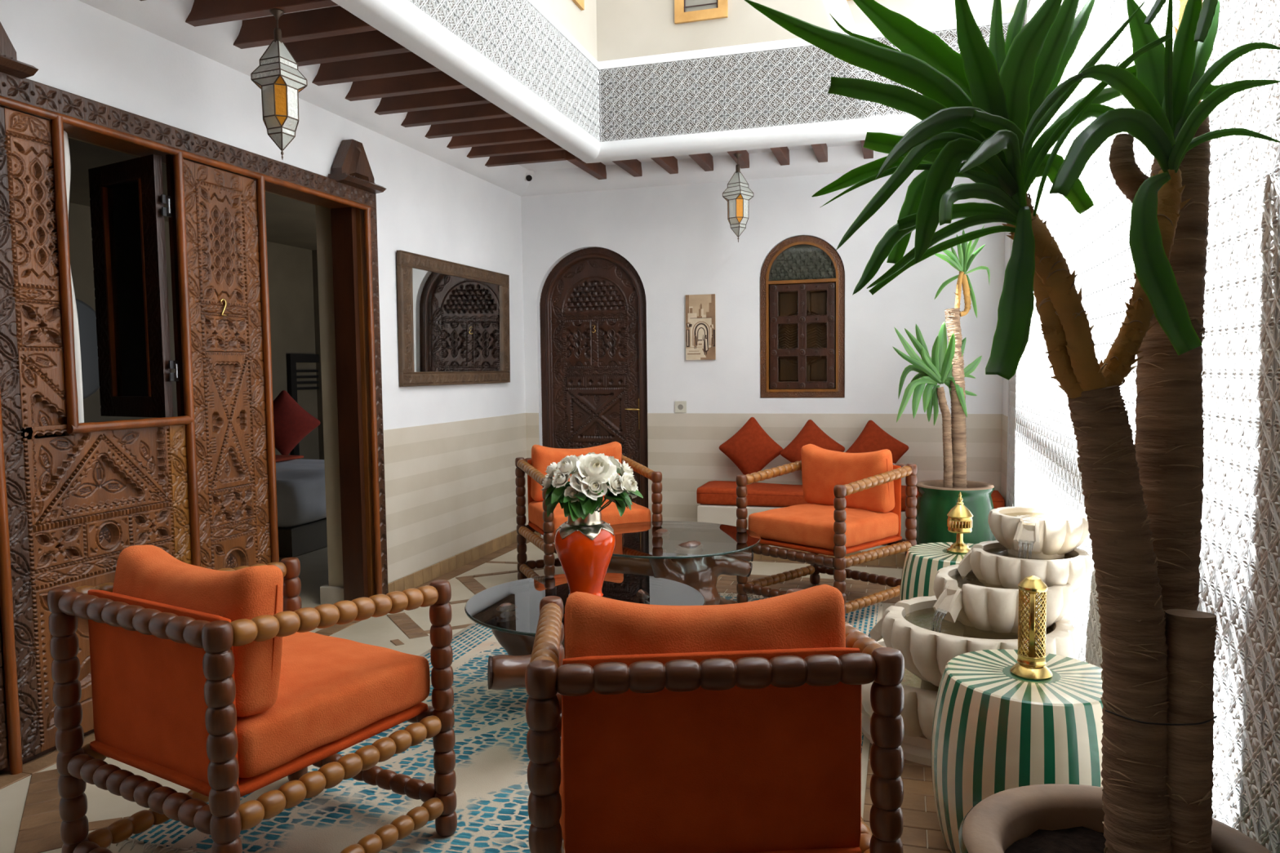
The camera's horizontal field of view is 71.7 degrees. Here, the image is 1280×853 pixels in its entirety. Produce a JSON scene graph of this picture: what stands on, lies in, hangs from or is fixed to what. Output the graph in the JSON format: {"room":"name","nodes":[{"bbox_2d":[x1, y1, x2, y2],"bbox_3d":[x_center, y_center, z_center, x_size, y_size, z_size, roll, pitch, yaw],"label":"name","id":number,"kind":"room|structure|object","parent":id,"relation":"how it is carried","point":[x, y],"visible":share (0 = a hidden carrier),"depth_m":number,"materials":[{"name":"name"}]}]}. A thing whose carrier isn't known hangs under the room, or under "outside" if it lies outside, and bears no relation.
{"room":"traditional dwelling","nodes":[
{"label":"traditional dwelling","id":0,"kind":"room"},
{"bbox_2d":[67,136,343,604],"bbox_3d":[-3.692,-0.491,5.728,4.037,3.100,10.300,0,4,17],"label":"wall","id":1,"kind":"structure","parent":0,"point":[300,244],"depth_m":7.98,"materials":[{"name":"paint"}]},
{"bbox_2d":[75,297,99,399],"bbox_3d":[-4.975,-0.670,7.669,0.045,0.920,0.920,0,4,17],"label":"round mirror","id":2,"kind":"object","parent":1,"relation":"attached to","point":[86,317],"visible":0.13,"depth_m":7.86,"materials":[{"name":"grey mirror"}]},
{"bbox_2d":[0,0,528,583],"bbox_3d":[-2.426,-0.305,2.887,0.274,3.060,10.170,0,4,17],"label":"wall","id":3,"kind":"structure","parent":0,"point":[451,451],"depth_m":5.53,"materials":[{"name":"white paint"}]},
{"bbox_2d":[0,22,388,774],"bbox_3d":[-2.150,-0.187,3.987,0.637,2.677,2.755,0,4,17],"label":"door","id":4,"kind":"structure","parent":3,"relation":"in","point":[198,485],"depth_m":3.79,"materials":[{"name":"brown wood"}]},
{"bbox_2d":[63,130,84,422],"bbox_3d":[-2.244,-0.526,3.323,0.032,1.200,0.301,1,4,20],"label":"curtain","id":5,"kind":"object","parent":4,"relation":"hanging from","point":[67,153],"visible":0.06,"depth_m":3.44,"materials":[{"name":"white fabric"}]},
{"bbox_2d":[79,0,529,195],"bbox_3d":[-2.288,-1.647,2.546,0.175,0.162,9.770,0,4,17],"label":"trim","id":6,"kind":"structure","parent":3,"relation":"attached to","point":[166,19],"depth_m":4.49,"materials":[{"name":"white paint"}]},
{"bbox_2d":[387,529,517,592],"bbox_3d":[-1.241,0.940,6.382,0.018,0.099,2.170,0,4,17],"label":"baseboard","id":7,"kind":"structure","parent":3,"relation":"attached to","point":[416,579],"depth_m":6.13,"materials":[{"name":"tile"}]},
{"bbox_2d":[396,249,510,386],"bbox_3d":[-1.263,-0.717,6.227,0.041,0.839,1.561,0,4,17],"label":"wall mirror","id":8,"kind":"object","parent":3,"relation":"attached to","point":[453,318],"visible":1,"depth_m":6.08,"materials":[{"name":"brown wood"}]},
{"bbox_2d":[412,267,502,372],"bbox_3d":[-1.262,-0.719,6.229,0.014,0.690,1.320,0,4,17],"label":"mirror glass","id":9,"kind":"object","parent":8,"relation":"on","point":[457,314],"depth_m":6.15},
{"bbox_2d":[0,536,951,852],"bbox_3d":[-2.774,1.196,4.364,10.200,0.125,12.600,0,4,17],"label":"floor","id":10,"kind":"structure","parent":0,"point":[30,820],"depth_m":3.16,"materials":[{"name":"tile"}]},
{"bbox_2d":[275,454,327,557],"bbox_3d":[-3.261,0.631,7.609,1.924,0.610,1.660,0,4,17],"label":"bed","id":11,"kind":"object","parent":10,"relation":"on","point":[300,482],"visible":0.22,"depth_m":6.79,"materials":[{"name":"white fabric"}]},
{"bbox_2d":[275,454,303,462],"bbox_3d":[-3.696,0.339,7.720,0.550,0.030,1.660,0,4,17],"label":"throw","id":12,"kind":"object","parent":11,"relation":"on","point":[278,458],"depth_m":8.27,"materials":[{"name":"red fabric"}]},
{"bbox_2d":[272,390,319,455],"bbox_3d":[-3.456,-0.028,8.617,0.658,0.654,0.226,-2,4,-26],"label":"cushion","id":13,"kind":"object","parent":11,"relation":"on","point":[292,423],"visible":0.72,"depth_m":8.56,"materials":[{"name":"red fabric"}]},
{"bbox_2d":[275,458,326,528],"bbox_3d":[-3.262,0.536,7.603,1.924,0.396,1.640,0,4,17],"label":"duvet","id":14,"kind":"object","parent":11,"relation":"on","point":[300,482],"depth_m":6.81,"materials":[{"name":"white fabric"}]},
{"bbox_2d":[286,353,319,455],"bbox_3d":[-4.056,-0.066,10.745,0.050,1.620,0.530,0,4,17],"label":"headboard","id":15,"kind":"object","parent":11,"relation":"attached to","point":[291,358],"visible":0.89,"depth_m":10.55,"materials":[{"name":"black wood"}]},
{"bbox_2d":[108,592,884,852],"bbox_3d":[-0.095,1.124,3.870,2.174,0.028,3.327,0,4,17],"label":"rug","id":16,"kind":"object","parent":10,"relation":"on","point":[491,727],"visible":0.23,"depth_m":2.88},
{"bbox_2d":[47,544,457,852],"bbox_3d":[-1.052,0.771,2.484,0.739,0.905,0.766,2,4,31],"label":"armchair","id":17,"kind":"object","parent":16,"relation":"on","point":[216,685],"visible":1,"depth_m":2.27,"materials":[{"name":"orange fabric"}]},
{"bbox_2d":[112,544,283,717],"bbox_3d":[-1.158,0.515,2.296,0.595,0.367,0.184,2,4,31],"label":"cushion","id":18,"kind":"object","parent":17,"relation":"on","point":[147,576],"depth_m":2.16,"materials":[{"name":"orange fabric"}]},
{"bbox_2d":[236,631,430,777],"bbox_3d":[-1.036,0.744,2.508,0.623,0.158,0.623,2,4,31],"label":"seat cushion","id":19,"kind":"object","parent":17,"relation":"on","point":[334,693],"depth_m":2.37,"materials":[{"name":"orange fabric"}]},
{"bbox_2d":[464,573,705,690],"bbox_3d":[-0.213,0.928,3.618,0.974,0.452,1.003,-2,4,-20],"label":"glass coffee table","id":20,"kind":"object","parent":16,"relation":"on","point":[511,610],"visible":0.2,"depth_m":3.62,"materials":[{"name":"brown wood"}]},
{"bbox_2d":[554,506,615,596],"bbox_3d":[-0.227,0.505,3.659,0.250,0.397,0.250,0,4,17],"label":"vase","id":21,"kind":"object","parent":20,"relation":"on","point":[584,548],"visible":0.82,"depth_m":3.58,"materials":[{"name":"orange ceramic"}]},
{"bbox_2d":[541,475,559,517],"bbox_3d":[-0.336,0.279,3.615,0.139,0.180,0.095,0,4,17],"label":"rose","id":22,"kind":"object","parent":21,"relation":"in","point":[547,482],"visible":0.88,"depth_m":3.60,"materials":[{"name":"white plant"}]},
{"bbox_2d":[542,459,562,506],"bbox_3d":[-0.332,0.252,3.617,0.139,0.233,0.118,0,4,17],"label":"rose","id":23,"kind":"object","parent":21,"relation":"in","point":[553,467],"visible":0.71,"depth_m":3.60,"materials":[{"name":"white plant"}]},
{"bbox_2d":[551,471,570,503],"bbox_3d":[-0.304,0.274,3.571,0.086,0.196,0.139,0,4,17],"label":"rose","id":24,"kind":"object","parent":21,"relation":"in","point":[558,481],"visible":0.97,"depth_m":3.54,"materials":[{"name":"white plant"}]},
{"bbox_2d":[553,456,578,508],"bbox_3d":[-0.292,0.247,3.576,0.114,0.246,0.112,-1,4,1],"label":"rose","id":25,"kind":"object","parent":21,"relation":"in","point":[569,464],"visible":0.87,"depth_m":3.56,"materials":[{"name":"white plant"}]},
{"bbox_2d":[562,454,577,480],"bbox_3d":[-0.288,0.240,3.712,0.090,0.243,0.118,-1,4,-3],"label":"rose","id":26,"kind":"object","parent":21,"relation":"in","point":[574,455],"visible":0.08,"depth_m":3.70,"materials":[{"name":"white plant"}]},
{"bbox_2d":[566,469,578,486],"bbox_3d":[-0.289,0.261,3.665,0.138,0.207,0.084,0,4,17],"label":"rose","id":27,"kind":"object","parent":21,"relation":"in","point":[576,470],"visible":0.14,"depth_m":3.62,"materials":[{"name":"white plant"}]},
{"bbox_2d":[563,485,583,521],"bbox_3d":[-0.262,0.303,3.537,0.091,0.142,0.151,-2,4,-12],"label":"rose","id":28,"kind":"object","parent":21,"relation":"in","point":[571,508],"visible":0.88,"depth_m":3.49,"materials":[{"name":"green plant"}]},
{"bbox_2d":[563,470,593,505],"bbox_3d":[-0.227,0.273,3.520,0.124,0.202,0.157,2,5,37],"label":"rose","id":29,"kind":"object","parent":21,"relation":"in","point":[575,482],"visible":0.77,"depth_m":3.49,"materials":[{"name":"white plant"}]},
{"bbox_2d":[577,475,607,519],"bbox_3d":[-0.208,0.282,3.520,0.105,0.184,0.166,-3,5,-37],"label":"rose","id":30,"kind":"object","parent":21,"relation":"in","point":[588,508],"visible":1,"depth_m":3.48,"materials":[{"name":"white plant"}]},
{"bbox_2d":[574,453,617,507],"bbox_3d":[-0.174,0.242,3.529,0.156,0.260,0.157,0,4,17],"label":"rose","id":31,"kind":"object","parent":21,"relation":"in","point":[596,466],"visible":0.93,"depth_m":3.53,"materials":[{"name":"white plant"}]},
{"bbox_2d":[595,453,609,486],"bbox_3d":[-0.157,0.236,3.688,0.096,0.251,0.106,0,4,17],"label":"rose","id":32,"kind":"object","parent":21,"relation":"in","point":[606,456],"visible":0.04,"depth_m":3.68,"materials":[{"name":"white plant"}]},
{"bbox_2d":[595,473,625,511],"bbox_3d":[-0.124,0.277,3.560,0.088,0.187,0.180,-3,4,-29],"label":"rose","id":33,"kind":"object","parent":21,"relation":"in","point":[615,491],"visible":1,"depth_m":3.51,"materials":[{"name":"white plant"}]},
{"bbox_2d":[608,456,621,473],"bbox_3d":[-0.124,0.243,3.696,0.098,0.237,0.156,2,4,35],"label":"rose","id":34,"kind":"object","parent":21,"relation":"in","point":[615,462],"visible":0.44,"depth_m":3.70,"materials":[{"name":"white plant"}]},
{"bbox_2d":[600,492,632,508],"bbox_3d":[-0.103,0.276,3.650,0.167,0.177,0.079,-2,4,-24],"label":"rose","id":35,"kind":"object","parent":21,"relation":"in","point":[625,495],"visible":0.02,"depth_m":3.66,"materials":[{"name":"green plant"}]},
{"bbox_2d":[604,460,634,502],"bbox_3d":[-0.106,0.252,3.609,0.170,0.229,0.096,-1,4,-10],"label":"rose","id":36,"kind":"object","parent":21,"relation":"in","point":[624,467],"visible":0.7,"depth_m":3.60,"materials":[{"name":"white plant"}]},
{"bbox_2d":[598,471,643,516],"bbox_3d":[-0.097,0.276,3.553,0.229,0.189,0.109,0,4,17],"label":"rose","id":37,"kind":"object","parent":21,"relation":"in","point":[630,486],"visible":0.93,"depth_m":3.54,"materials":[{"name":"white plant"}]},
{"bbox_2d":[515,441,662,580],"bbox_3d":[-0.335,0.569,5.554,0.739,0.905,0.766,-2,4,-21],"label":"armchair","id":38,"kind":"object","parent":16,"relation":"on","point":[535,467],"visible":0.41,"depth_m":5.56,"materials":[{"name":"orange fabric"}]},
{"bbox_2d":[530,441,622,502],"bbox_3d":[-0.408,0.289,5.724,0.595,0.367,0.184,-2,4,-21],"label":"cushion","id":39,"kind":"object","parent":38,"relation":"on","point":[542,457],"depth_m":5.61,"materials":[{"name":"orange fabric"}]},
{"bbox_2d":[528,497,651,536],"bbox_3d":[-0.324,0.545,5.524,0.623,0.158,0.623,-2,4,-21],"label":"seat cushion","id":40,"kind":"object","parent":38,"relation":"on","point":[637,513],"depth_m":5.32,"materials":[{"name":"orange fabric"}]},
{"bbox_2d":[606,520,760,605],"bbox_3d":[0.146,0.826,4.808,1.013,0.497,1.013,2,4,34],"label":"glass coffee table","id":41,"kind":"object","parent":16,"relation":"on","point":[694,554],"visible":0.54,"depth_m":4.55,"materials":[{"name":"clear glass"}]},
{"bbox_2d":[524,584,904,852],"bbox_3d":[0.127,0.782,2.084,0.739,0.905,0.766,-1,4,-4],"label":"armchair","id":42,"kind":"object","parent":16,"relation":"on","point":[736,727],"visible":1,"depth_m":1.76,"materials":[{"name":"orange fabric"}]},
{"bbox_2d":[559,724,564,839],"bbox_3d":[0.125,0.755,2.112,0.623,0.158,0.623,-1,4,-4],"label":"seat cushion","id":43,"kind":"object","parent":42,"relation":"on","point":[561,791],"depth_m":1.81,"materials":[{"name":"orange fabric"}]},
{"bbox_2d":[564,584,845,658],"bbox_3d":[0.139,0.526,1.868,0.595,0.367,0.184,-1,4,-4],"label":"cushion","id":44,"kind":"object","parent":42,"relation":"on","point":[810,620],"depth_m":1.81,"materials":[{"name":"orange fabric"}]},
{"bbox_2d":[736,444,917,622],"bbox_3d":[1.076,0.579,5.121,0.766,0.905,0.739,-4,5,-42],"label":"armchair","id":45,"kind":"object","parent":16,"relation":"on","point":[854,500],"visible":0.87,"depth_m":5.02,"materials":[{"name":"orange fabric"}]},
{"bbox_2d":[747,502,898,550],"bbox_3d":[1.054,0.555,5.099,0.623,0.158,0.623,-4,5,-42],"label":"seat cushion","id":46,"kind":"object","parent":45,"relation":"on","point":[806,526],"depth_m":4.93,"materials":[{"name":"orange fabric"}]},
{"bbox_2d":[800,444,894,512],"bbox_3d":[1.220,0.300,5.238,0.184,0.367,0.595,-4,5,-42],"label":"cushion","id":47,"kind":"object","parent":45,"relation":"on","point":[822,469],"depth_m":5.15,"materials":[{"name":"orange fabric"}]},
{"bbox_2d":[697,503,996,567],"bbox_3d":[1.501,0.761,6.428,2.114,0.385,0.477,0,4,17],"label":"bench","id":48,"kind":"object","parent":10,"relation":"on","point":[711,513],"visible":0.16,"depth_m":6.39,"materials":[{"name":"tile"}]},
{"bbox_2d":[696,480,1004,511],"bbox_3d":[1.486,0.503,6.419,2.110,0.126,0.471,0,4,17],"label":"seat pad","id":49,"kind":"object","parent":48,"relation":"on","point":[713,492],"visible":0.45,"depth_m":6.41,"materials":[{"name":"orange fabric"}]},
{"bbox_2d":[719,417,783,475],"bbox_3d":[0.840,0.171,6.695,0.485,0.485,0.170,0,4,17],"label":"cushion","id":50,"kind":"object","parent":49,"relation":"on","point":[751,448],"visible":0.97,"depth_m":6.64,"materials":[{"name":"fabric"}]},
{"bbox_2d":[780,419,844,471],"bbox_3d":[1.278,0.184,6.565,0.470,0.470,0.169,0,4,17],"label":"cushion","id":51,"kind":"object","parent":49,"relation":"on","point":[811,433],"visible":0.53,"depth_m":6.52,"materials":[{"name":"fabric"}]},
{"bbox_2d":[845,420,908,463],"bbox_3d":[1.709,0.187,6.436,0.467,0.466,0.169,0,4,17],"label":"cushion","id":52,"kind":"object","parent":49,"relation":"on","point":[873,437],"visible":0.59,"depth_m":6.38,"materials":[{"name":"fabric"}]},
{"bbox_2d":[899,542,975,600],"bbox_3d":[1.499,0.841,4.164,0.536,0.514,0.536,0,4,17],"label":"stool","id":53,"kind":"object","parent":10,"relation":"on","point":[922,563],"visible":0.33,"depth_m":4.07,"materials":[{"name":"ceramic"}]},
{"bbox_2d":[946,492,973,553],"bbox_3d":[1.494,0.445,4.138,0.116,0.280,0.116,0,4,17],"label":"incense burner","id":54,"kind":"object","parent":53,"relation":"on","point":[960,517],"visible":0.99,"depth_m":4.11,"materials":[{"name":"gold metal"}]},
{"bbox_2d":[947,524,972,533],"bbox_3d":[1.495,0.481,4.141,0.106,0.028,0.106,0,4,17],"label":"cup","id":55,"kind":"object","parent":54,"relation":"attached to","point":[951,528],"depth_m":4.10,"materials":[{"name":"gold metal"}]},
{"bbox_2d":[892,225,995,544],"bbox_3d":[1.937,-0.146,5.649,0.645,2.284,0.511,0,4,17],"label":"yucca","id":56,"kind":"object","parent":10,"relation":"on","point":[935,499],"visible":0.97,"depth_m":5.58,"materials":[{"name":"green plant"}]},
{"bbox_2d":[861,506,1093,766],"bbox_3d":[1.167,0.739,3.245,0.879,0.842,0.904,0,4,17],"label":"fountain","id":57,"kind":"object","parent":10,"relation":"on","point":[974,606],"visible":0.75,"depth_m":3.06,"materials":[{"name":"stone"}]},
{"bbox_2d":[861,637,937,741],"bbox_3d":[1.148,0.999,3.322,0.810,0.235,0.810,0,4,17],"label":"basin","id":58,"kind":"object","parent":57,"relation":"in","point":[920,695],"depth_m":3.04,"materials":[{"name":"stone"}]},
{"bbox_2d":[881,595,1079,686],"bbox_3d":[1.179,0.782,3.107,0.641,0.232,0.650,0,4,17],"label":"bowl","id":59,"kind":"object","parent":57,"relation":"on","point":[926,642],"depth_m":2.99,"materials":[{"name":"stone"}]},
{"bbox_2d":[933,564,1073,635],"bbox_3d":[1.283,0.623,3.147,0.460,0.185,0.462,0,4,17],"label":"bowl","id":60,"kind":"object","parent":57,"relation":"on","point":[985,603],"depth_m":3.01,"materials":[{"name":"stone"}]},
{"bbox_2d":[969,540,1093,592],"bbox_3d":[1.402,0.528,3.193,0.406,0.168,0.412,0,4,17],"label":"bowl","id":61,"kind":"object","parent":57,"relation":"on","point":[993,564],"depth_m":3.07,"materials":[{"name":"stone"}]},
{"bbox_2d":[987,506,1088,555],"bbox_3d":[1.451,0.389,3.232,0.335,0.148,0.335,0,4,17],"label":"bowl","id":62,"kind":"object","parent":57,"relation":"on","point":[1061,531],"depth_m":3.13,"materials":[{"name":"stone"}]},
{"bbox_2d":[744,0,1279,852],"bbox_3d":[0.669,0.203,1.552,0.964,2.140,0.550,0,4,5],"label":"yucca","id":63,"kind":"object","parent":10,"relation":"on","point":[982,109],"visible":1,"depth_m":1.56,"materials":[{"name":"green plant"}]},
{"bbox_2d":[930,649,1103,852],"bbox_3d":[1.104,0.952,2.509,0.532,0.514,0.532,0,4,17],"label":"stool","id":64,"kind":"object","parent":10,"relation":"on","point":[995,730],"visible":0.62,"depth_m":2.35,"materials":[{"name":"multicoloured ceramic"}]},
{"bbox_2d":[1009,575,1053,679],"bbox_3d":[1.099,0.556,2.484,0.110,0.279,0.110,0,4,17],"label":"holder","id":65,"kind":"object","parent":64,"relation":"on","point":[1031,664],"visible":1,"depth_m":2.46,"materials":[{"name":"gold metal"}]},
{"bbox_2d":[139,0,873,179],"bbox_3d":[-0.566,-1.766,2.179,4.284,0.300,10.070,0,4,17],"label":"ceiling","id":66,"kind":"structure","parent":0,"point":[346,48],"depth_m":4.67,"materials":[{"name":"white paint"}]},
{"bbox_2d":[250,8,307,159],"bbox_3d":[-1.477,-1.397,3.632,0.154,0.599,0.154,1,4,22],"label":"hanging lantern","id":67,"kind":"object","parent":66,"relation":"hanging from","point":[279,79],"visible":1,"depth_m":3.59,"materials":[{"name":"metal"}]},
{"bbox_2d":[524,169,533,181],"bbox_3d":[-0.886,-1.972,6.994,0.100,0.084,0.100,0,4,17],"label":"security camera","id":68,"kind":"object","parent":66,"relation":"attached to","point":[530,174],"visible":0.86,"depth_m":6.96,"materials":[{"name":"white plastic"}]},
{"bbox_2d":[722,152,753,242],"bbox_3d":[0.679,-1.581,6.139,0.155,0.605,0.156,3,5,42],"label":"hanging lantern","id":69,"kind":"object","parent":66,"relation":"hanging from","point":[737,193],"visible":1,"depth_m":6.10,"materials":[{"name":"metal"}]},
{"bbox_2d":[536,0,597,60],"bbox_3d":[-2.079,-4.643,2.490,1.370,4.840,10.170,0,4,17],"label":"wall","id":70,"kind":"structure","parent":0,"point":[580,24],"depth_m":5.76,"materials":[{"name":"beige paint"}]},
{"bbox_2d":[331,0,600,163],"bbox_3d":[-0.999,-2.046,3.979,0.160,0.650,4.820,0,4,17],"label":"trim","id":71,"kind":"structure","parent":70,"relation":"attached to","point":[513,54],"depth_m":4.79,"materials":[{"name":"paint"}]},
{"bbox_2d":[572,0,584,10],"bbox_3d":[-0.430,-3.222,5.604,0.022,1.015,0.345,0,4,17],"label":"window","id":72,"kind":"structure","parent":70,"relation":"in","point":[580,3],"depth_m":5.74,"materials":[{"name":"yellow wood"}]},
{"bbox_2d":[520,169,1004,536],"bbox_3d":[0.853,-0.602,6.899,4.254,3.060,0.224,0,4,17],"label":"wall","id":73,"kind":"structure","parent":0,"point":[680,241],"depth_m":6.78,"materials":[{"name":"white paint"}]},
{"bbox_2d":[539,247,648,508],"bbox_3d":[-0.361,-0.266,7.277,0.931,2.370,0.156,0,4,17],"label":"door","id":74,"kind":"structure","parent":73,"relation":"in","point":[593,304],"depth_m":7.25,"materials":[{"name":"brown wood"}]},
{"bbox_2d":[675,400,686,413],"bbox_3d":[0.320,-0.154,6.970,0.092,0.092,0.014,0,4,17],"label":"light switch","id":75,"kind":"object","parent":73,"relation":"attached to","point":[680,406],"visible":1,"depth_m":6.96,"materials":[{"name":"beige plastic"}]},
{"bbox_2d":[685,293,715,359],"bbox_3d":[0.470,-0.770,6.877,0.233,0.504,0.020,0,4,17],"label":"painting","id":76,"kind":"object","parent":73,"relation":"attached to","point":[700,313],"visible":1,"depth_m":6.87,"materials":[{"name":"fabric"}]},
{"bbox_2d":[520,144,888,196],"bbox_3d":[0.766,-1.945,6.629,3.684,0.162,0.175,0,4,17],"label":"trim","id":77,"kind":"structure","parent":73,"relation":"attached to","point":[845,158],"depth_m":6.70,"materials":[{"name":"white paint"}]},
{"bbox_2d":[760,235,844,397],"bbox_3d":[1.239,-0.830,6.743,0.736,1.321,0.136,0,4,17],"label":"window","id":78,"kind":"structure","parent":73,"relation":"in","point":[802,277],"depth_m":6.72,"materials":[{"name":"brown wood"}]},
{"bbox_2d":[777,283,835,388],"bbox_3d":[1.247,-0.687,6.774,0.486,0.793,0.020,0,4,17],"label":"shutter","id":79,"kind":"object","parent":78,"relation":"attached to","point":[816,300],"depth_m":6.76,"materials":[{"name":"brown wood"}]},
{"bbox_2d":[595,0,1024,61],"bbox_3d":[1.298,-4.917,6.125,3.014,4.840,1.250,0,4,17],"label":"wall","id":80,"kind":"structure","parent":0,"point":[626,28],"depth_m":5.83,"materials":[{"name":"beige paint"}]},
{"bbox_2d":[674,0,728,24],"bbox_3d":[0.399,-3.224,5.844,0.356,1.060,0.022,0,4,17],"label":"window","id":81,"kind":"structure","parent":80,"relation":"in","point":[685,11],"depth_m":5.88,"materials":[{"name":"yellow wood"}]},
{"bbox_2d":[684,0,717,12],"bbox_3d":[0.399,-3.224,5.843,0.232,0.936,0.010,0,4,17],"label":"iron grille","id":82,"kind":"object","parent":81,"relation":"attached to","point":[690,6],"depth_m":5.88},
{"bbox_2d":[582,12,1025,163],"bbox_3d":[0.970,-2.188,5.817,2.877,0.650,0.160,0,4,17],"label":"trim","id":83,"kind":"structure","parent":80,"relation":"attached to","point":[772,94],"depth_m":5.84,"materials":[{"name":"paint"}]},
{"bbox_2d":[915,480,995,544],"bbox_3d":[2.013,0.680,5.683,0.500,0.628,0.500,0,4,17],"label":"pot","id":84,"kind":"object","parent":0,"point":[935,498],"depth_m":5.49,"materials":[{"name":"green ceramic"}]},
{"bbox_2d":[958,783,1271,852],"bbox_3d":[0.860,1.011,1.589,0.550,0.518,0.550,0,4,17],"label":"pot","id":85,"kind":"object","parent":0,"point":[1055,818],"depth_m":1.73,"materials":[{"name":"beige ceramic"}]},
{"bbox_2d":[1000,0,1279,852],"bbox_3d":[1.389,-2.893,1.569,0.404,8.300,10.170,0,4,17],"label":"wall","id":86,"kind":"structure","parent":0,"point":[1239,567],"depth_m":1.95,"materials":[{"name":"paint"}]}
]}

